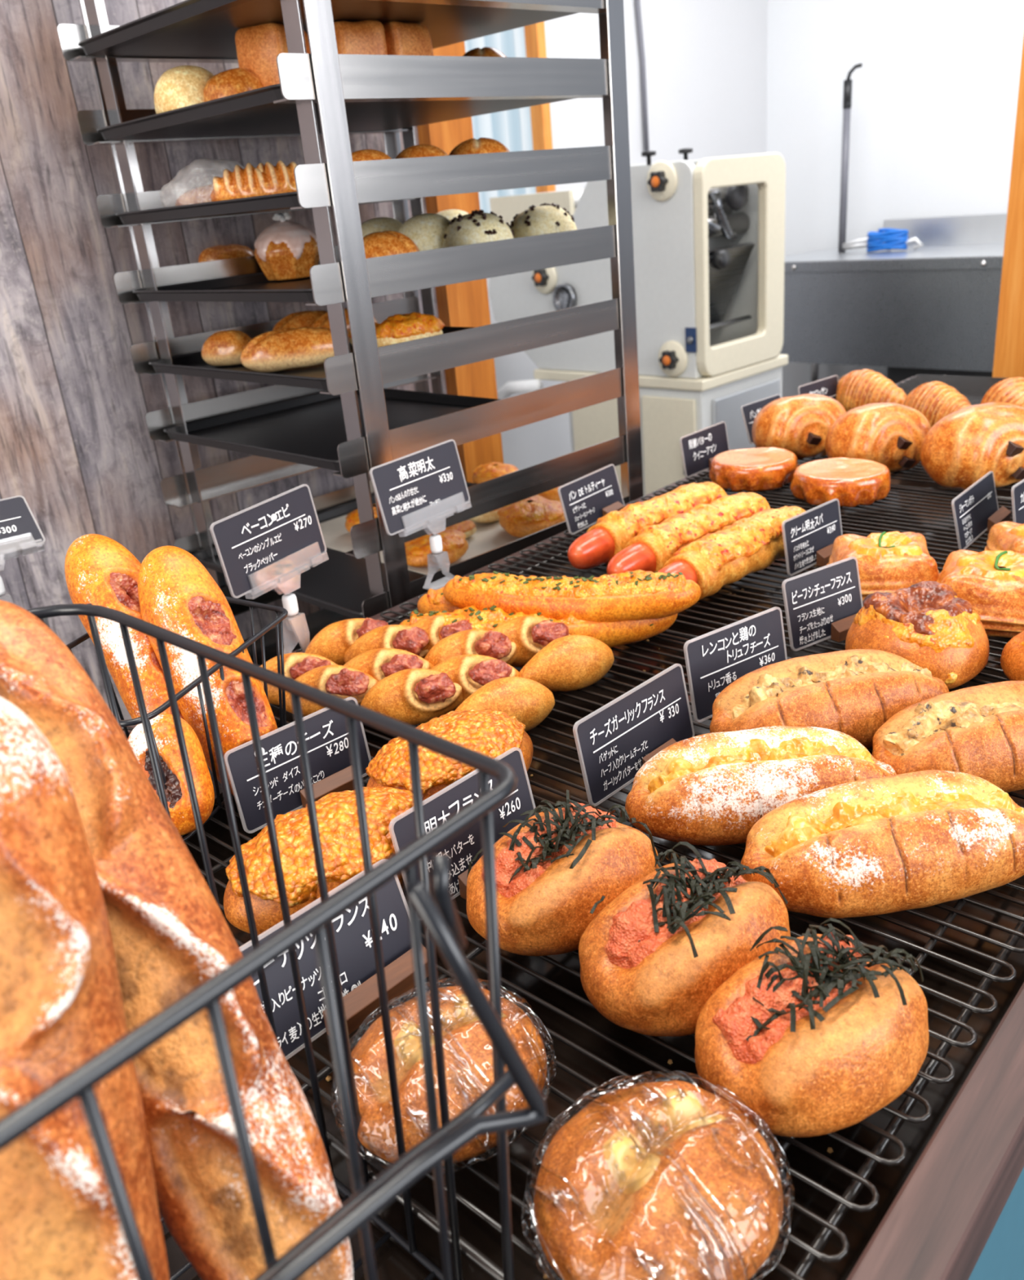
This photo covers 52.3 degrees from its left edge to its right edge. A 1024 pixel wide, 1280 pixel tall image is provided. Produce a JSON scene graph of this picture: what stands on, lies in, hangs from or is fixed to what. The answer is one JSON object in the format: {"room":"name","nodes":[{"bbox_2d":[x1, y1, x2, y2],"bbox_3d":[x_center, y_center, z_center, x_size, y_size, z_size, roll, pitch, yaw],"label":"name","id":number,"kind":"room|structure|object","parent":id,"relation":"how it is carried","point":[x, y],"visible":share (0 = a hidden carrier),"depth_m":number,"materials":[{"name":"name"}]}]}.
{"room":"food shop","nodes":[
{"label":"food shop","id":0,"kind":"room"},
{"bbox_2d":[0,0,447,727],"bbox_3d":[-1.197,-0.378,0.894,2.885,2.700,0.060,-26,30,-39],"label":"wall","id":1,"kind":"structure","parent":0,"point":[76,443],"depth_m":1.47,"materials":[{"name":"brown wood"}]},
{"bbox_2d":[417,40,503,483],"bbox_3d":[-0.138,-0.878,1.820,0.100,2.700,0.100,-26,30,-39],"label":"trim","id":2,"kind":"structure","parent":1,"relation":"attached to","point":[465,304],"depth_m":1.90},
{"bbox_2d":[486,0,768,470],"bbox_3d":[-0.007,-1.822,3.989,3.400,2.700,0.100,-26,30,-39],"label":"wall","id":3,"kind":"structure","parent":0,"point":[706,60],"depth_m":4.45,"materials":[{"name":"white paint"}]},
{"bbox_2d":[464,21,555,213],"bbox_3d":[-0.178,-2.022,3.730,0.770,1.300,0.120,-26,30,-39],"label":"window","id":4,"kind":"structure","parent":3,"relation":"in","point":[530,127],"depth_m":3.92,"materials":[{"name":"grey"}]},
{"bbox_2d":[635,0,649,151],"bbox_3d":[0.506,-2.632,4.158,0.042,1.240,0.027,-26,30,-39],"label":"cable","id":5,"kind":"object","parent":3,"relation":"attached to","point":[637,2],"visible":0.93,"depth_m":4.29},
{"bbox_2d":[766,0,1023,397],"bbox_3d":[2.229,-2.095,4.121,0.100,2.700,2.950,-26,30,-39],"label":"wall","id":6,"kind":"structure","parent":0,"point":[935,89],"depth_m":4.57,"materials":[{"name":"paint"}]},
{"bbox_2d":[882,213,1007,246],"bbox_3d":[1.978,-1.740,4.420,0.019,0.121,0.850,-26,30,-39],"label":"backsplash","id":7,"kind":"structure","parent":6,"relation":"attached to","point":[982,228],"depth_m":4.48,"materials":[{"name":"paint"}]},
{"bbox_2d":[992,33,1023,377],"bbox_3d":[1.104,-1.109,2.079,0.100,2.700,0.142,-26,30,-39],"label":"trim","id":8,"kind":"structure","parent":0,"point":[1009,357],"depth_m":2.22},
{"bbox_3d":[0.749,0.775,1.333,8.200,0.100,6.400,-26,30,-39],"label":"floor","id":9,"kind":"structure","parent":0,"visible":0},
{"bbox_2d":[57,0,644,666],"bbox_3d":[-0.168,-0.341,1.466,0.520,1.999,0.465,-26,30,-39],"label":"rack","id":10,"kind":"object","parent":9,"relation":"on","point":[326,77],"visible":0.35,"depth_m":1.28,"materials":[{"name":"silver metal"}]},
{"bbox_2d":[115,191,301,224],"bbox_3d":[-0.196,-0.579,1.358,0.488,0.015,0.439,-26,30,-39],"label":"baking tray","id":11,"kind":"object","parent":10,"relation":"on","point":[282,201],"visible":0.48,"depth_m":1.19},
{"bbox_2d":[159,157,244,207],"bbox_3d":[-0.365,-0.555,1.272,0.151,0.063,0.084,2,24,18],"label":"bread","id":12,"kind":"object","parent":11,"relation":"on","point":[197,194],"visible":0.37,"depth_m":1.28,"materials":[{"name":"clear plastic"}]},
{"bbox_2d":[210,162,275,201],"bbox_3d":[-0.302,-0.524,1.204,0.104,0.050,0.064,1,24,16],"label":"bread","id":13,"kind":"object","parent":11,"relation":"on","point":[239,183],"visible":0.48,"depth_m":1.18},
{"bbox_2d":[253,160,297,195],"bbox_3d":[-0.264,-0.523,1.194,0.075,0.048,0.063,-3,23,7],"label":"bread","id":14,"kind":"object","parent":11,"relation":"on","point":[280,178],"visible":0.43,"depth_m":1.17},
{"bbox_2d":[351,149,392,161],"bbox_3d":[-0.168,-0.544,1.217,0.076,0.052,0.076,-26,30,-39],"label":"bun","id":15,"kind":"object","parent":11,"relation":"on","point":[362,154],"visible":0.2,"depth_m":1.19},
{"bbox_2d":[395,144,448,158],"bbox_3d":[-0.109,-0.573,1.269,0.080,0.054,0.080,-26,30,-39],"label":"bun","id":16,"kind":"object","parent":11,"relation":"on","point":[418,150],"visible":0.2,"depth_m":1.24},
{"bbox_2d":[448,137,510,155],"bbox_3d":[-0.041,-0.602,1.316,0.091,0.058,0.090,-26,30,-39],"label":"bun","id":17,"kind":"object","parent":11,"relation":"on","point":[482,144],"visible":0.33,"depth_m":1.28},
{"bbox_2d":[133,271,314,302],"bbox_3d":[-0.188,-0.492,1.395,0.488,0.015,0.439,-26,30,-39],"label":"baking tray","id":18,"kind":"object","parent":10,"relation":"on","point":[252,287],"visible":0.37,"depth_m":1.33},
{"bbox_2d":[198,244,254,262],"bbox_3d":[-0.434,-0.570,1.578,0.095,0.053,0.076,-9,23,-7],"label":"bun","id":19,"kind":"object","parent":18,"relation":"on","point":[217,252],"visible":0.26,"depth_m":1.55,"materials":[{"name":"brown food"}]},
{"bbox_2d":[253,211,319,280],"bbox_3d":[-0.322,-0.562,1.488,0.096,0.089,0.098,6,26,25],"label":"iced brioche","id":20,"kind":"object","parent":18,"relation":"on","point":[284,250],"visible":0.96,"depth_m":1.46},
{"bbox_2d":[361,217,403,236],"bbox_3d":[-0.188,-0.575,1.512,0.094,0.071,0.093,-26,30,-39],"label":"bun","id":21,"kind":"object","parent":18,"relation":"on","point":[379,224],"visible":0.27,"depth_m":1.48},
{"bbox_2d":[363,230,419,257],"bbox_3d":[-0.153,-0.463,1.259,0.088,0.058,0.088,11,28,34],"label":"roll","id":22,"kind":"object","parent":18,"relation":"on","point":[388,242],"visible":0.38,"depth_m":1.23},
{"bbox_2d":[398,213,450,250],"bbox_3d":[-0.116,-0.548,1.433,0.094,0.071,0.093,-26,30,-39],"label":"bun","id":23,"kind":"object","parent":18,"relation":"on","point":[427,230],"visible":0.4,"depth_m":1.40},
{"bbox_2d":[442,208,514,248],"bbox_3d":[-0.047,-0.542,1.404,0.100,0.071,0.101,-26,30,-39],"label":"bun","id":24,"kind":"object","parent":18,"relation":"on","point":[478,226],"visible":0.53,"depth_m":1.37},
{"bbox_2d":[510,202,577,238],"bbox_3d":[0.044,-0.585,1.484,0.100,0.070,0.099,-26,30,-39],"label":"bun","id":25,"kind":"object","parent":18,"relation":"on","point":[546,218],"visible":0.56,"depth_m":1.45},
{"bbox_2d":[148,326,472,389],"bbox_3d":[-0.225,-0.385,1.391,0.358,0.015,0.439,-26,30,-39],"label":"baking tray","id":26,"kind":"object","parent":10,"relation":"on","point":[193,364],"visible":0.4,"depth_m":1.31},
{"bbox_2d":[201,329,252,365],"bbox_3d":[-0.381,-0.393,1.401,0.078,0.045,0.055,1,24,16],"label":"roll","id":27,"kind":"object","parent":26,"relation":"on","point":[222,348],"visible":0.74,"depth_m":1.38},
{"bbox_2d":[240,326,334,373],"bbox_3d":[-0.273,-0.367,1.310,0.138,0.049,0.063,-11,24,-12],"label":"roll","id":28,"kind":"object","parent":26,"relation":"on","point":[281,349],"visible":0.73,"depth_m":1.29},
{"bbox_2d":[272,310,327,330],"bbox_3d":[-0.298,-0.452,1.513,0.106,0.049,0.060,-15,25,-21],"label":"roll","id":29,"kind":"object","parent":26,"relation":"on","point":[306,318],"visible":0.27,"depth_m":1.49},
{"bbox_2d":[375,311,444,346],"bbox_3d":[-0.134,-0.397,1.349,0.099,0.049,0.062,-13,24,-16],"label":"roll","id":30,"kind":"object","parent":26,"relation":"on","point":[397,328],"visible":0.6,"depth_m":1.33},
{"bbox_2d":[77,0,579,57],"bbox_3d":[-0.213,-0.755,1.282,0.488,0.015,0.439,-26,30,-39],"label":"baking tray","id":31,"kind":"object","parent":10,"relation":"on","point":[206,28],"visible":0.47,"depth_m":1.20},
{"bbox_2d":[163,387,500,471],"bbox_3d":[-0.224,-0.297,1.421,0.338,0.015,0.439,-26,30,-39],"label":"baking tray","id":32,"kind":"object","parent":10,"relation":"on","point":[308,429],"visible":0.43,"depth_m":1.47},
{"bbox_2d":[97,83,575,141],"bbox_3d":[-0.205,-0.668,1.319,0.488,0.015,0.439,-26,30,-39],"label":"baking tray","id":33,"kind":"object","parent":10,"relation":"on","point":[254,112],"visible":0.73,"depth_m":1.25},
{"bbox_2d":[154,65,213,113],"bbox_3d":[-0.378,-0.638,1.222,0.085,0.062,0.084,-26,30,-39],"label":"bun","id":34,"kind":"object","parent":33,"relation":"on","point":[182,86],"visible":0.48,"depth_m":1.19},
{"bbox_2d":[203,67,263,102],"bbox_3d":[-0.319,-0.631,1.210,0.080,0.054,0.082,-26,30,-39],"label":"bun","id":35,"kind":"object","parent":33,"relation":"on","point":[230,82],"visible":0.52,"depth_m":1.18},
{"bbox_2d":[235,22,310,86],"bbox_3d":[-0.275,-0.662,1.217,0.070,0.094,0.071,6,26,25],"label":"loaf","id":36,"kind":"object","parent":33,"relation":"on","point":[258,47],"visible":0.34,"depth_m":1.18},
{"bbox_2d":[333,19,387,54],"bbox_3d":[-0.188,-0.681,1.240,0.072,0.095,0.069,-21,28,-32],"label":"loaf","id":37,"kind":"object","parent":33,"relation":"on","point":[367,37],"visible":0.34,"depth_m":1.20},
{"bbox_2d":[382,21,433,55],"bbox_3d":[-0.139,-0.704,1.284,0.070,0.094,0.071,13,30,37],"label":"loaf","id":38,"kind":"object","parent":33,"relation":"on","point":[402,38],"visible":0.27,"depth_m":1.24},
{"bbox_2d":[462,46,506,57],"bbox_3d":[-0.038,-0.761,1.415,0.090,0.076,0.090,-26,30,-39],"label":"bun","id":39,"kind":"object","parent":33,"relation":"on","point":[486,51],"visible":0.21,"depth_m":1.38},
{"bbox_2d":[192,481,565,618],"bbox_3d":[-0.155,-0.152,1.541,0.488,0.015,0.439,-26,30,-39],"label":"baking tray","id":40,"kind":"object","parent":10,"relation":"on","point":[340,584],"visible":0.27,"depth_m":1.46,"materials":[{"name":"metal"}]},
{"bbox_2d":[404,528,468,568],"bbox_3d":[-0.105,-0.126,1.423,0.099,0.040,0.082,-26,30,-39],"label":"bread","id":41,"kind":"object","parent":40,"relation":"on","point":[455,543],"visible":0.61,"depth_m":1.40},
{"bbox_2d":[472,462,518,484],"bbox_3d":[-0.026,-0.282,1.775,0.088,0.035,0.069,11,28,34],"label":"bread","id":42,"kind":"object","parent":40,"relation":"on","point":[483,473],"visible":0.7,"depth_m":1.76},
{"bbox_2d":[497,494,567,537],"bbox_3d":[0.029,-0.181,1.510,0.095,0.049,0.119,-11,24,-12],"label":"bread","id":43,"kind":"object","parent":40,"relation":"on","point":[522,518],"visible":0.77,"depth_m":1.47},
{"bbox_2d":[497,378,543,399],"bbox_3d":[0.027,-0.611,3.755,0.044,0.662,0.264,-26,30,-39],"label":"pipe","id":44,"kind":"object","parent":9,"relation":"on","point":[510,388],"visible":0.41,"depth_m":3.59,"materials":[{"name":"white plastic"}]},
{"bbox_2d":[121,376,1023,1279],"bbox_3d":[0.286,0.364,1.184,0.774,0.852,2.625,15,31,40],"label":"display table","id":45,"kind":"object","parent":9,"relation":"on","point":[953,1209],"visible":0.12,"depth_m":0.51,"materials":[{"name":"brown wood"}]},
{"bbox_2d":[0,495,45,604],"bbox_3d":[-0.532,-0.053,1.063,0.120,0.156,0.074,-20,27,-31],"label":"price tag","id":46,"kind":"object","parent":45,"relation":"on","point":[20,533],"visible":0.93,"depth_m":1.06,"materials":[{"name":"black plastic"}]},
{"bbox_2d":[0,603,547,1279],"bbox_3d":[-0.168,0.178,0.371,0.261,0.274,0.331,-26,30,-39],"label":"wire basket","id":47,"kind":"object","parent":45,"relation":"on","point":[443,929],"visible":0.68,"depth_m":0.30,"materials":[{"name":"metal"}]},
{"bbox_2d":[0,697,169,1279],"bbox_3d":[-0.154,0.158,0.326,0.074,0.270,0.149,-11,24,-12],"label":"baguette","id":48,"kind":"object","parent":47,"relation":"in","point":[61,1002],"visible":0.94,"depth_m":0.30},
{"bbox_2d":[0,600,353,1279],"bbox_3d":[-0.140,0.115,0.390,0.064,0.234,0.213,-21,28,-33],"label":"baguette","id":49,"kind":"object","parent":47,"relation":"in","point":[171,935],"visible":0.72,"depth_m":0.36,"materials":[{"name":"food"}]},
{"bbox_2d":[121,593,1023,1279],"bbox_3d":[0.007,0.118,0.783,0.708,0.032,0.588,15,31,40],"label":"cooling rack","id":50,"kind":"object","parent":45,"relation":"on","point":[846,1202],"visible":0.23,"depth_m":0.53,"materials":[{"name":"black metal"}]},
{"bbox_2d":[66,596,288,841],"bbox_3d":[-0.264,0.053,0.800,0.149,0.108,0.232,3,25,19],"label":"wire basket","id":51,"kind":"object","parent":50,"relation":"on","point":[278,620],"visible":0.21,"depth_m":0.79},
{"bbox_2d":[64,533,184,725],"bbox_3d":[-0.281,0.005,0.791,0.063,0.159,0.142,-22,28,-34],"label":"baguette","id":52,"kind":"object","parent":51,"relation":"in","point":[100,571],"visible":0.52,"depth_m":0.77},
{"bbox_2d":[127,713,214,835],"bbox_3d":[-0.233,0.092,0.712,0.050,0.080,0.064,-17,26,-26],"label":"baguette","id":53,"kind":"object","parent":51,"relation":"in","point":[177,795],"visible":0.62,"depth_m":0.69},
{"bbox_2d":[137,546,278,796],"bbox_3d":[-0.224,0.024,0.771,0.064,0.178,0.125,-20,27,-30],"label":"bread loaf","id":54,"kind":"object","parent":51,"relation":"in","point":[177,593],"visible":0.67,"depth_m":0.75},
{"bbox_2d":[211,484,328,653],"bbox_3d":[-0.212,-0.048,0.963,0.020,0.168,0.121,12,28,34],"label":"price tag","id":55,"kind":"object","parent":50,"relation":"on","point":[278,535],"visible":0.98,"depth_m":0.95,"materials":[{"name":"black plastic"}]},
{"bbox_2d":[226,697,371,833],"bbox_3d":[-0.149,0.091,0.757,0.112,0.064,0.022,-25,30,-37],"label":"price tag","id":56,"kind":"object","parent":50,"relation":"on","point":[326,731],"visible":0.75,"depth_m":0.76,"materials":[{"name":"black plastic"}]},
{"bbox_2d":[223,786,413,937],"bbox_3d":[-0.111,0.133,0.645,0.143,0.070,0.087,-25,30,-38],"label":"loaf","id":57,"kind":"object","parent":50,"relation":"on","point":[336,812],"visible":0.51,"depth_m":0.61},
{"bbox_2d":[240,858,428,1060],"bbox_3d":[-0.094,0.173,0.554,0.033,0.064,0.112,17,32,41],"label":"price tag","id":58,"kind":"object","parent":50,"relation":"on","point":[352,929],"visible":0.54,"depth_m":0.56,"materials":[{"name":"black plastic"}]},
{"bbox_2d":[260,648,555,731],"bbox_3d":[-0.099,0.036,0.897,0.284,0.047,0.103,5,25,24],"label":"sausage roll","id":59,"kind":"object","parent":50,"relation":"on","point":[400,685],"visible":0.82,"depth_m":0.87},
{"bbox_2d":[371,439,471,590],"bbox_3d":[-0.092,-0.132,1.151,0.025,0.153,0.130,15,31,39],"label":"price tag","id":60,"kind":"object","parent":50,"relation":"on","point":[419,491],"visible":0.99,"depth_m":1.15,"materials":[{"name":"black plastic"}]},
{"bbox_2d":[332,977,556,1174],"bbox_3d":[-0.033,0.200,0.493,0.110,0.052,0.103,-24,29,-37],"label":"roll","id":61,"kind":"object","parent":50,"relation":"on","point":[468,1048],"visible":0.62,"depth_m":0.47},
{"bbox_2d":[365,708,533,803],"bbox_3d":[-0.044,0.088,0.741,0.137,0.065,0.084,-21,28,-32],"label":"loaf","id":62,"kind":"object","parent":50,"relation":"on","point":[490,732],"visible":0.48,"depth_m":0.72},
{"bbox_2d":[305,614,614,691],"bbox_3d":[-0.046,0.002,0.964,0.289,0.046,0.105,5,25,23],"label":"sausage roll","id":63,"kind":"object","parent":50,"relation":"on","point":[548,655],"visible":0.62,"depth_m":0.94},
{"bbox_2d":[391,746,535,919],"bbox_3d":[-0.022,0.121,0.654,0.027,0.067,0.113,17,32,41],"label":"price tag","id":64,"kind":"object","parent":50,"relation":"on","point":[463,848],"visible":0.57,"depth_m":0.65,"materials":[{"name":"black plastic"}]},
{"bbox_2d":[417,569,658,613],"bbox_3d":[0.038,-0.040,1.041,0.271,0.047,0.062,-4,23,3],"label":"flute","id":65,"kind":"object","parent":50,"relation":"on","point":[434,600],"visible":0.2,"depth_m":1.04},
{"bbox_2d":[400,605,678,648],"bbox_3d":[0.023,-0.014,0.983,0.269,0.048,0.063,-4,23,3],"label":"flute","id":66,"kind":"object","parent":50,"relation":"on","point":[614,634],"visible":0.41,"depth_m":0.96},
{"bbox_2d":[443,570,701,622],"bbox_3d":[0.050,-0.042,0.982,0.252,0.044,0.059,1,24,16],"label":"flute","id":67,"kind":"object","parent":66,"relation":"on","point":[646,595],"visible":0.94,"depth_m":0.96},
{"bbox_2d":[466,789,662,955],"bbox_3d":[0.030,0.131,0.614,0.127,0.072,0.096,-18,26,-26],"label":"roll","id":68,"kind":"object","parent":50,"relation":"on","point":[553,867],"visible":0.8,"depth_m":0.59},
{"bbox_2d":[573,663,694,806],"bbox_3d":[0.095,0.068,0.755,0.025,0.063,0.123,17,32,42],"label":"price tag","id":69,"kind":"object","parent":50,"relation":"on","point":[614,741],"visible":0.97,"depth_m":0.75,"materials":[{"name":"black plastic"}]},
{"bbox_2d":[522,1071,795,1279],"bbox_3d":[0.058,0.220,0.425,0.113,0.054,0.105,-24,29,-36],"label":"roll","id":70,"kind":"object","parent":50,"relation":"on","point":[648,1180],"visible":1,"depth_m":0.41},
{"bbox_2d":[578,841,791,1036],"bbox_3d":[0.091,0.152,0.550,0.124,0.073,0.092,-18,26,-27],"label":"roll","id":71,"kind":"object","parent":50,"relation":"on","point":[652,958],"visible":0.88,"depth_m":0.53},
{"bbox_2d":[684,606,787,722],"bbox_3d":[0.187,0.021,0.841,0.107,0.067,0.025,-19,27,-29],"label":"price tag","id":72,"kind":"object","parent":50,"relation":"on","point":[716,659],"visible":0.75,"depth_m":0.84,"materials":[{"name":"black plastic"}]},
{"bbox_2d":[625,725,897,845],"bbox_3d":[0.164,0.095,0.687,0.182,0.056,0.078,-7,23,-3],"label":"loaf","id":73,"kind":"object","parent":50,"relation":"on","point":[709,788],"visible":0.73,"depth_m":0.66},
{"bbox_2d":[695,917,928,1137],"bbox_3d":[0.141,0.176,0.489,0.120,0.068,0.089,-18,26,-26],"label":"roll","id":74,"kind":"object","parent":50,"relation":"on","point":[816,1035],"visible":0.96,"depth_m":0.47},
{"bbox_2d":[710,648,949,750],"bbox_3d":[0.238,0.047,0.778,0.191,0.060,0.086,-9,23,-9],"label":"loaf","id":75,"kind":"object","parent":50,"relation":"on","point":[854,692],"visible":0.75,"depth_m":0.75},
{"bbox_2d":[740,769,1023,918],"bbox_3d":[0.226,0.119,0.615,0.188,0.059,0.080,-8,23,-5],"label":"loaf","id":76,"kind":"object","parent":50,"relation":"on","point":[920,839],"visible":0.91,"depth_m":0.59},
{"bbox_2d":[872,680,1023,792],"bbox_3d":[0.332,0.066,0.714,0.182,0.060,0.079,-9,23,-9],"label":"loaf","id":77,"kind":"object","parent":50,"relation":"on","point":[978,731],"visible":0.69,"depth_m":0.69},
{"bbox_2d":[471,469,1014,688],"bbox_3d":[0.390,-0.084,1.166,0.708,0.032,0.560,15,31,40],"label":"cooling rack","id":78,"kind":"object","parent":45,"relation":"on","point":[897,489],"visible":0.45,"depth_m":1.22,"materials":[{"name":"black metal"}]},
{"bbox_2d":[558,463,625,534],"bbox_3d":[0.108,-0.181,1.336,0.028,0.061,0.126,13,29,37],"label":"price tag","id":79,"kind":"object","parent":78,"relation":"on","point":[588,498],"visible":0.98,"depth_m":1.33,"materials":[{"name":"black plastic"}]},
{"bbox_2d":[568,481,727,569],"bbox_3d":[0.158,-0.139,1.236,0.263,0.054,0.066,-24,29,-37],"label":"roll","id":80,"kind":"object","parent":78,"relation":"on","point":[611,532],"visible":0.74,"depth_m":1.19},
{"bbox_2d":[607,492,770,574],"bbox_3d":[0.196,-0.117,1.176,0.263,0.054,0.065,-24,29,-37],"label":"roll","id":81,"kind":"object","parent":78,"relation":"on","point":[653,545],"visible":0.66,"depth_m":1.14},
{"bbox_2d":[680,421,728,477],"bbox_3d":[0.289,-0.280,1.528,0.023,0.059,0.118,16,31,41],"label":"price tag","id":82,"kind":"object","parent":78,"relation":"on","point":[700,447],"visible":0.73,"depth_m":1.52,"materials":[{"name":"black plastic"}]},
{"bbox_2d":[658,506,805,599],"bbox_3d":[0.228,-0.092,1.110,0.262,0.055,0.067,-24,29,-37],"label":"roll","id":83,"kind":"object","parent":78,"relation":"on","point":[751,544],"visible":0.71,"depth_m":1.08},
{"bbox_2d":[709,447,798,492],"bbox_3d":[0.335,-0.238,1.448,0.126,0.037,0.121,-26,30,-39],"label":"pastry","id":84,"kind":"object","parent":78,"relation":"on","point":[757,468],"visible":0.97,"depth_m":1.41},
{"bbox_2d":[782,498,841,575],"bbox_3d":[0.330,-0.111,1.124,0.105,0.060,0.023,-24,29,-36],"label":"price tag","id":85,"kind":"object","parent":78,"relation":"on","point":[810,535],"visible":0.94,"depth_m":1.12,"materials":[{"name":"black plastic"}]},
{"bbox_2d":[782,556,863,651],"bbox_3d":[0.287,-0.032,0.943,0.094,0.065,0.027,-18,26,-27],"label":"price tag","id":86,"kind":"object","parent":78,"relation":"on","point":[823,603],"visible":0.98,"depth_m":0.94,"materials":[{"name":"black plastic"}]},
{"bbox_2d":[790,457,891,507],"bbox_3d":[0.424,-0.204,1.349,0.123,0.038,0.128,-3,23,7],"label":"pastry","id":87,"kind":"object","parent":78,"relation":"on","point":[855,482],"visible":0.97,"depth_m":1.31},
{"bbox_2d":[826,531,940,603],"bbox_3d":[0.370,-0.075,1.039,0.108,0.055,0.108,0,24,12],"label":"pastry","id":88,"kind":"object","parent":78,"relation":"on","point":[891,562],"visible":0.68,"depth_m":1.00,"materials":[{"name":"orange food"}]},
{"bbox_2d":[845,581,990,689],"bbox_3d":[0.337,-0.006,0.867,0.112,0.070,0.117,8,27,29],"label":"bun","id":89,"kind":"object","parent":78,"relation":"on","point":[926,624],"visible":0.88,"depth_m":0.83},
{"bbox_2d":[937,549,1023,638],"bbox_3d":[0.445,-0.048,0.954,0.118,0.058,0.116,6,26,25],"label":"pastry","id":90,"kind":"object","parent":78,"relation":"on","point":[993,582],"visible":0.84,"depth_m":0.92,"materials":[{"name":"orange food"}]},
{"bbox_2d":[951,471,1011,550],"bbox_3d":[0.524,-0.144,1.162,0.027,0.057,0.134,14,30,38],"label":"price tag","id":91,"kind":"object","parent":78,"relation":"on","point":[976,510],"visible":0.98,"depth_m":1.17,"materials":[{"name":"black plastic"}]},
{"bbox_2d":[984,521,1023,553],"bbox_3d":[0.535,-0.094,1.055,0.096,0.047,0.096,-3,23,7],"label":"pastry","id":92,"kind":"object","parent":78,"relation":"on","point":[1003,535],"visible":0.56,"depth_m":1.06,"materials":[{"name":"orange food"}]},
{"bbox_2d":[1000,631,1023,680],"bbox_3d":[0.436,0.011,0.828,0.084,0.053,0.087,-1,24,10],"label":"bun","id":93,"kind":"object","parent":78,"relation":"on","point":[1012,659],"visible":0.94,"depth_m":0.83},
{"bbox_2d":[1011,479,1023,524],"bbox_3d":[0.581,-0.149,1.150,0.024,0.066,0.112,17,32,41],"label":"price tag","id":94,"kind":"object","parent":78,"relation":"on","point":[1018,498],"visible":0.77,"depth_m":1.12,"materials":[{"name":"black plastic"}]},
{"bbox_2d":[755,374,1017,499],"bbox_3d":[0.833,-0.317,1.609,0.708,0.032,0.765,15,31,40],"label":"cooling rack","id":95,"kind":"object","parent":45,"relation":"on","point":[974,390],"visible":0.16,"depth_m":1.90,"materials":[{"name":"black metal"}]},
{"bbox_2d":[741,393,780,444],"bbox_3d":[0.412,-0.356,1.676,0.108,0.060,0.032,-25,30,-37],"label":"price tag","id":96,"kind":"object","parent":95,"relation":"on","point":[750,411],"visible":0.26,"depth_m":1.66,"materials":[{"name":"black plastic"}]},
{"bbox_2d":[752,393,846,459],"bbox_3d":[0.432,-0.320,1.554,0.142,0.088,0.114,-7,23,-3],"label":"pastry","id":97,"kind":"object","parent":95,"relation":"on","point":[800,424],"visible":0.68,"depth_m":1.52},
{"bbox_2d":[798,374,838,399],"bbox_3d":[0.523,-0.403,1.754,0.115,0.066,0.023,-23,29,-36],"label":"price tag","id":98,"kind":"object","parent":95,"relation":"on","point":[828,386],"visible":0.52,"depth_m":1.76,"materials":[{"name":"black plastic"}]},
{"bbox_2d":[836,368,907,412],"bbox_3d":[0.596,-0.419,1.761,0.084,0.076,0.162,-15,25,-21],"label":"croissant","id":99,"kind":"object","parent":95,"relation":"on","point":[858,388],"visible":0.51,"depth_m":1.73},
{"bbox_2d":[825,402,931,472],"bbox_3d":[0.510,-0.283,1.448,0.144,0.090,0.115,-3,23,5],"label":"pastry","id":100,"kind":"object","parent":95,"relation":"on","point":[892,435],"visible":0.79,"depth_m":1.41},
{"bbox_2d":[903,381,972,427],"bbox_3d":[0.653,-0.363,1.616,0.086,0.078,0.161,-6,23,-1],"label":"croissant","id":101,"kind":"object","parent":95,"relation":"on","point":[935,400],"visible":0.44,"depth_m":1.58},
{"bbox_2d":[920,401,1023,489],"bbox_3d":[0.611,-0.252,1.341,0.163,0.099,0.124,-11,24,-12],"label":"pastry","id":102,"kind":"object","parent":95,"relation":"on","point":[970,442],"visible":0.96,"depth_m":1.30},
{"bbox_2d":[981,377,1023,407],"bbox_3d":[0.739,-0.341,1.532,0.096,0.089,0.191,-4,23,3],"label":"croissant","id":103,"kind":"object","parent":95,"relation":"on","point":[1010,390],"visible":0.39,"depth_m":1.50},
{"bbox_2d":[533,354,788,496],"bbox_3d":[0.512,-0.609,3.606,0.488,0.689,0.706,-26,30,-39],"label":"base cabinet","id":104,"kind":"object","parent":9,"relation":"on","point":[672,409],"visible":0.22,"depth_m":3.27,"materials":[{"name":"beige metal"}]},
{"bbox_2d":[488,147,786,378],"bbox_3d":[0.334,-1.212,3.369,0.564,0.631,0.904,-26,30,-39],"label":"machine","id":105,"kind":"object","parent":104,"relation":"on","point":[709,233],"visible":0.89,"depth_m":3.17,"materials":[{"name":"beige metal"}]},
{"bbox_2d":[709,315,752,331],"bbox_3d":[0.598,-0.970,3.269,0.280,0.060,0.180,-26,30,-39],"label":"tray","id":106,"kind":"object","parent":105,"relation":"on","point":[716,322],"depth_m":3.27,"materials":[{"name":"metal"}]},
{"bbox_2d":[779,213,1007,382],"bbox_3d":[1.709,-1.289,4.536,0.556,0.990,1.185,-26,30,-39],"label":"metal counter","id":107,"kind":"object","parent":9,"relation":"on","point":[935,304],"depth_m":4.34,"materials":[{"name":"silver metal"}]},
{"bbox_2d":[838,62,862,252],"bbox_3d":[1.473,-2.089,4.544,0.036,0.746,0.079,-26,30,-39],"label":"pole","id":108,"kind":"object","parent":107,"relation":"on","point":[847,91],"visible":1,"depth_m":4.54,"materials":[{"name":"black metal"}]},
{"bbox_2d":[886,366,993,383],"bbox_3d":[1.887,-1.151,4.407,0.320,0.375,0.520,-26,30,-39],"label":"storage bin","id":109,"kind":"object","parent":107,"relation":"on","point":[897,375],"visible":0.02,"depth_m":4.37,"materials":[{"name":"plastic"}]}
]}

